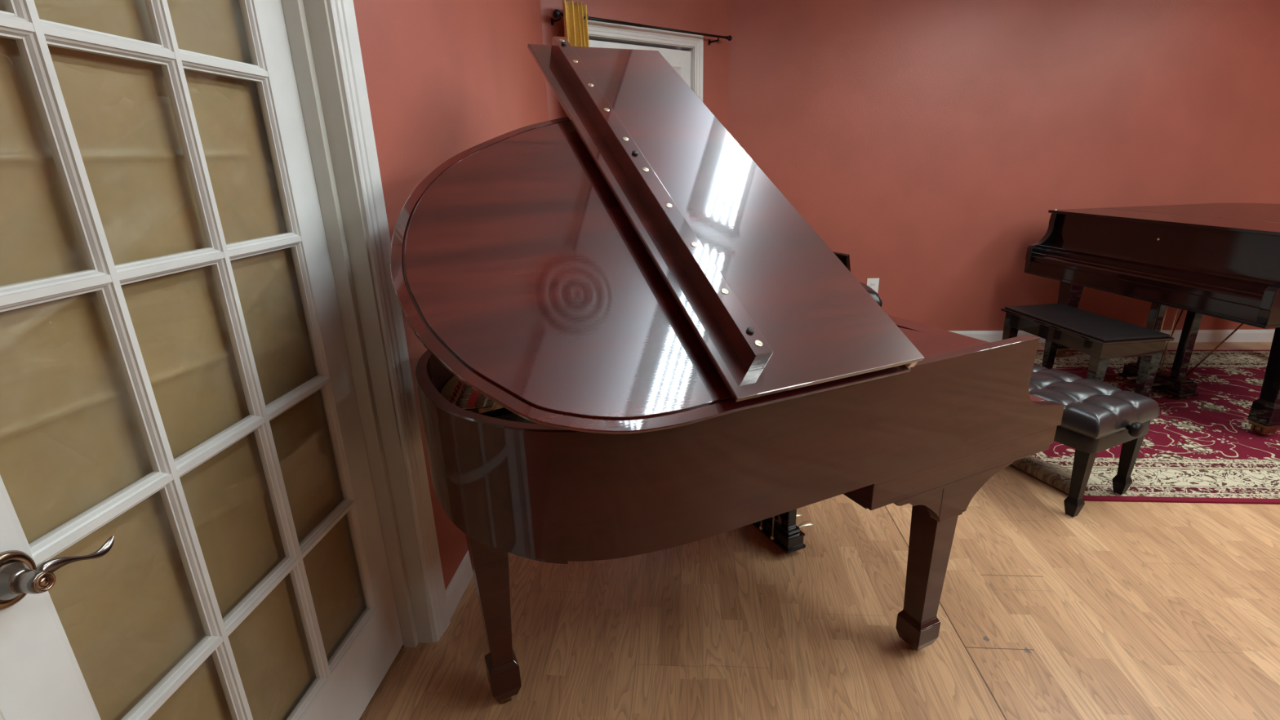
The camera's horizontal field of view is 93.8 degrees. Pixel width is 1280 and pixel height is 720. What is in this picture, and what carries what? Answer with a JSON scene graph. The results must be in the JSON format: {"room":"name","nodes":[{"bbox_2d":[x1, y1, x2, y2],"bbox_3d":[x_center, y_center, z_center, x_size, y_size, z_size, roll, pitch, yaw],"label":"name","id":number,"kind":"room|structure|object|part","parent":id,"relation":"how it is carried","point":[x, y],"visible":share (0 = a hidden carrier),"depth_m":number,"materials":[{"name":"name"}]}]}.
{"room":"music room","nodes":[
{"label":"music room","id":0,"kind":"room"},
{"bbox_2d":[352,0,548,590],"bbox_3d":[-0.804,-0.038,0.572,0.125,2.550,6.184,0,19,5],"label":"wall","id":1,"kind":"structure","parent":0,"point":[445,79],"depth_m":1.91,"materials":[{"name":"paint"}]},
{"bbox_2d":[0,0,403,719],"bbox_3d":[-0.779,0.040,1.074,0.112,2.059,0.949,0,19,5],"label":"door","id":2,"kind":"structure","parent":1,"relation":"in","point":[190,526],"depth_m":1.05,"materials":[{"name":"white paint"}]},
{"bbox_3d":[-0.757,0.265,0.809,0.013,0.039,0.102,1,19,8],"label":"lever","id":3,"kind":"part","parent":2,"relation":"part of","materials":[{"name":"silver metal"}]},
{"bbox_2d":[0,0,450,719],"bbox_3d":[-0.754,0.000,1.058,0.146,2.168,1.141,0,19,5],"label":"door frame","id":4,"kind":"structure","parent":1,"relation":"attached to","point":[308,24],"depth_m":1.51,"materials":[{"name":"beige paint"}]},
{"bbox_2d":[445,550,473,619],"bbox_3d":[-0.546,0.472,2.901,0.014,0.092,2.070,0,19,5],"label":"baseboard","id":5,"kind":"structure","parent":1,"relation":"attached to","point":[458,584],"depth_m":2.03,"materials":[{"name":"white paint"}]},
{"bbox_2d":[540,0,729,129],"bbox_3d":[0.025,-1.199,3.972,1.738,2.550,0.120,-16,23,-36],"label":"wall","id":6,"kind":"structure","parent":0,"point":[704,16],"depth_m":3.79,"materials":[{"name":"paint"}]},
{"bbox_2d":[588,40,690,87],"bbox_3d":[0.031,-0.950,3.981,0.874,2.051,0.103,-16,23,-36],"label":"door","id":7,"kind":"structure","parent":6,"relation":"in","point":[680,60],"depth_m":3.84,"materials":[{"name":"white paint"}]},
{"bbox_2d":[551,8,732,44],"bbox_3d":[0.054,-1.984,3.600,1.366,0.059,0.106,-16,23,-36],"label":"curtain rod","id":8,"kind":"object","parent":6,"relation":"attached to","point":[557,14],"visible":1,"depth_m":3.50,"materials":[{"name":"metal"}]},
{"bbox_2d":[562,0,589,47],"bbox_3d":[-0.322,-0.904,3.560,0.171,2.150,0.095,-16,23,-36],"label":"curtain","id":9,"kind":"object","parent":8,"relation":"hanging from","point":[575,28],"visible":0.13,"depth_m":3.23,"materials":[{"name":"yellow fabric"}]},
{"bbox_2d":[587,19,703,102],"bbox_3d":[0.002,-1.000,4.001,1.024,2.155,0.141,-16,23,-36],"label":"door frame","id":10,"kind":"structure","parent":6,"relation":"attached to","point":[595,28],"depth_m":3.72,"materials":[{"name":"white paint"}]},
{"bbox_2d":[359,342,1279,719],"bbox_3d":[2.115,1.056,1.240,8.585,0.100,7.392,0,19,5],"label":"floor","id":11,"kind":"structure","parent":0,"point":[1113,610],"depth_m":1.87,"materials":[{"name":"brown wood"}]},
{"bbox_2d":[390,35,1064,703],"bbox_3d":[0.139,-0.085,1.875,1.669,1.763,1.438,-10,20,-24],"label":"grand piano","id":12,"kind":"object","parent":11,"relation":"on","point":[636,343],"visible":1,"depth_m":1.30,"materials":[{"name":"brown wood"}]},
{"bbox_3d":[-0.084,-0.027,1.805,1.050,0.040,1.280,-10,20,-24],"label":"iron plate","id":13,"kind":"part","parent":12,"relation":"part of","materials":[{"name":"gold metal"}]},
{"bbox_3d":[-0.375,0.615,1.538,0.098,0.603,0.098,-10,20,-24],"label":"leg post","id":14,"kind":"part","parent":12,"relation":"part of","materials":[{"name":"brown wood"}]},
{"bbox_3d":[-0.079,-0.375,1.475,0.991,0.008,1.212,-10,54,-24],"label":"lid panel","id":15,"kind":"part","parent":12,"relation":"part of","materials":[{"name":"brown wood"}]},
{"bbox_3d":[-0.012,-0.486,1.502,0.041,0.049,1.301,-10,54,-24],"label":"rail","id":16,"kind":"part","parent":12,"relation":"part of","materials":[{"name":"brown wood"}]},
{"bbox_3d":[0.458,0.387,2.214,0.015,0.562,0.015,-10,20,-24],"label":"pedal rod","id":17,"kind":"part","parent":12,"relation":"part of","materials":[{"name":"gold metal"}]},
{"bbox_3d":[0.488,0.406,2.154,0.015,0.562,0.015,-10,20,-24],"label":"pedal rod","id":18,"kind":"part","parent":12,"relation":"part of","materials":[{"name":"gold metal"}]},
{"bbox_3d":[0.544,0.380,2.144,0.038,0.494,0.038,-10,20,-24],"label":"lyre post","id":19,"kind":"part","parent":12,"relation":"part of","materials":[{"name":"brown wood"}]},
{"bbox_3d":[0.810,0.568,1.688,0.088,0.554,0.088,-10,20,-24],"label":"leg post","id":20,"kind":"part","parent":12,"relation":"part of","materials":[{"name":"brown wood"}]},
{"bbox_3d":[0.602,-0.206,2.090,0.068,0.023,1.332,-10,20,-24],"label":"rail","id":21,"kind":"part","parent":12,"relation":"part of","materials":[{"name":"red wood"}]},
{"bbox_2d":[858,281,882,307],"bbox_3d":[1.295,-0.257,4.180,0.610,0.565,0.410,0,19,5],"label":"bench","id":22,"kind":"object","parent":11,"relation":"on","point":[873,293],"visible":0.1,"depth_m":3.91,"materials":[{"name":"black leather"}]},
{"bbox_2d":[1028,364,1159,517],"bbox_3d":[1.760,0.305,2.608,0.415,0.474,0.677,-10,20,-24],"label":"piano bench","id":23,"kind":"object","parent":11,"relation":"on","point":[1098,416],"visible":0.66,"depth_m":2.35,"materials":[{"name":"black leather"}]},
{"bbox_3d":[1.724,0.483,2.354,0.052,0.300,0.052,-10,20,-24],"label":"leg","id":24,"kind":"part","parent":23,"relation":"part of","materials":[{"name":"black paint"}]},
{"bbox_2d":[1028,364,1159,439],"bbox_3d":[1.755,0.132,2.550,0.415,0.108,0.595,-10,20,-24],"label":"seat cushion","id":25,"kind":"object","parent":23,"relation":"on","point":[1093,409],"depth_m":2.35,"materials":[{"name":"black leather"}]},
{"bbox_3d":[2.017,0.422,2.481,0.052,0.300,0.052,-10,20,-24],"label":"leg","id":26,"kind":"part","parent":23,"relation":"part of","materials":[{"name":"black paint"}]},
{"bbox_3d":[1.889,0.263,2.299,0.058,0.058,0.058,-10,20,-24],"label":"height knob","id":27,"kind":"part","parent":23,"relation":"part of","materials":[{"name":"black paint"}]},
{"bbox_2d":[1010,349,1279,504],"bbox_3d":[3.568,0.232,3.322,3.921,0.066,2.048,0,19,5],"label":"rug","id":28,"kind":"object","parent":11,"relation":"on","point":[1203,447],"visible":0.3,"depth_m":2.88,"materials":[{"name":"red fabric"}]},
{"bbox_2d":[1000,303,1174,397],"bbox_3d":[2.454,0.002,3.410,0.394,0.484,0.736,-4,19,-6],"label":"piano bench","id":29,"kind":"object","parent":28,"relation":"on","point":[1103,338],"visible":0.73,"depth_m":3.15,"materials":[{"name":"black paint"}]},
{"bbox_3d":[2.270,-0.039,3.711,0.058,0.380,0.058,-4,19,-6],"label":"leg","id":30,"kind":"part","parent":29,"relation":"part of","materials":[{"name":"black paint"}]},
{"bbox_3d":[2.563,-0.057,3.742,0.058,0.380,0.058,-4,19,-6],"label":"leg","id":31,"kind":"part","parent":29,"relation":"part of","materials":[{"name":"black paint"}]},
{"bbox_3d":[2.348,0.160,3.111,0.058,0.380,0.058,-4,19,-6],"label":"leg","id":32,"kind":"part","parent":29,"relation":"part of","materials":[{"name":"black paint"}]},
{"bbox_3d":[2.640,0.141,3.142,0.058,0.380,0.058,-4,19,-6],"label":"leg","id":33,"kind":"part","parent":29,"relation":"part of","materials":[{"name":"black paint"}]},
{"bbox_2d":[1023,203,1279,434],"bbox_3d":[3.552,-0.354,3.549,1.650,0.994,1.496,-4,19,-7],"label":"grand piano","id":34,"kind":"object","parent":28,"relation":"on","point":[1220,260],"visible":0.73,"depth_m":3.32,"materials":[{"name":"black paint"}]},
{"bbox_3d":[2.922,-0.341,4.102,0.105,0.530,0.105,-4,19,-7],"label":"leg post","id":35,"kind":"part","parent":34,"relation":"part of","materials":[{"name":"black paint"}]},
{"bbox_3d":[3.062,-0.194,3.576,0.050,0.482,0.048,-4,19,-7],"label":"lyre post","id":36,"kind":"part","parent":34,"relation":"part of","materials":[{"name":"black paint"}]},
{"bbox_3d":[3.076,-0.181,3.534,0.005,0.480,0.005,-12,21,-28],"label":"pedal rod","id":37,"kind":"part","parent":34,"relation":"part of","materials":[{"name":"gold metal"}]},
{"bbox_3d":[3.084,-0.163,3.478,0.005,0.480,0.005,3,19,14],"label":"pedal rod","id":38,"kind":"part","parent":34,"relation":"part of","materials":[{"name":"gold metal"}]},
{"bbox_3d":[3.092,-0.128,3.379,0.050,0.482,0.048,-4,19,-7],"label":"lyre post","id":39,"kind":"part","parent":34,"relation":"part of","materials":[{"name":"black paint"}]},
{"bbox_3d":[3.788,-0.829,3.428,1.148,0.017,1.494,-4,19,-7],"label":"lid","id":40,"kind":"part","parent":34,"relation":"part of","materials":[{"name":"brown wood"}]},
{"bbox_3d":[3.103,0.059,2.894,0.105,0.530,0.105,-4,19,-7],"label":"leg post","id":41,"kind":"part","parent":34,"relation":"part of","materials":[{"name":"black paint"}]},
{"bbox_2d":[727,0,1279,330],"bbox_3d":[3.581,-1.365,4.175,5.931,2.550,0.120,0,19,5],"label":"wall","id":42,"kind":"structure","parent":0,"point":[927,144],"depth_m":4.11,"materials":[{"name":"paint"}]},
{"bbox_2d":[866,278,879,293],"bbox_3d":[1.758,-0.540,4.531,0.088,0.156,0.010,0,19,5],"label":"wall outlet","id":43,"kind":"object","parent":42,"relation":"attached to","point":[873,283],"visible":0.49,"depth_m":4.52,"materials":[{"name":"white plastic"}]},
{"bbox_2d":[870,282,875,287],"bbox_3d":[1.757,-0.566,4.520,0.036,0.038,0.004,0,19,5],"label":"receptacle","id":44,"kind":"object","parent":43,"relation":"attached to","point":[872,284],"depth_m":4.52,"materials":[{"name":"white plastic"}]},
{"bbox_2d":[948,329,1275,342],"bbox_3d":[3.623,-0.179,4.501,5.901,0.092,0.014,0,19,5],"label":"baseboard","id":45,"kind":"structure","parent":42,"relation":"attached to","point":[1203,335],"depth_m":4.45,"materials":[{"name":"white paint"}]}
]}

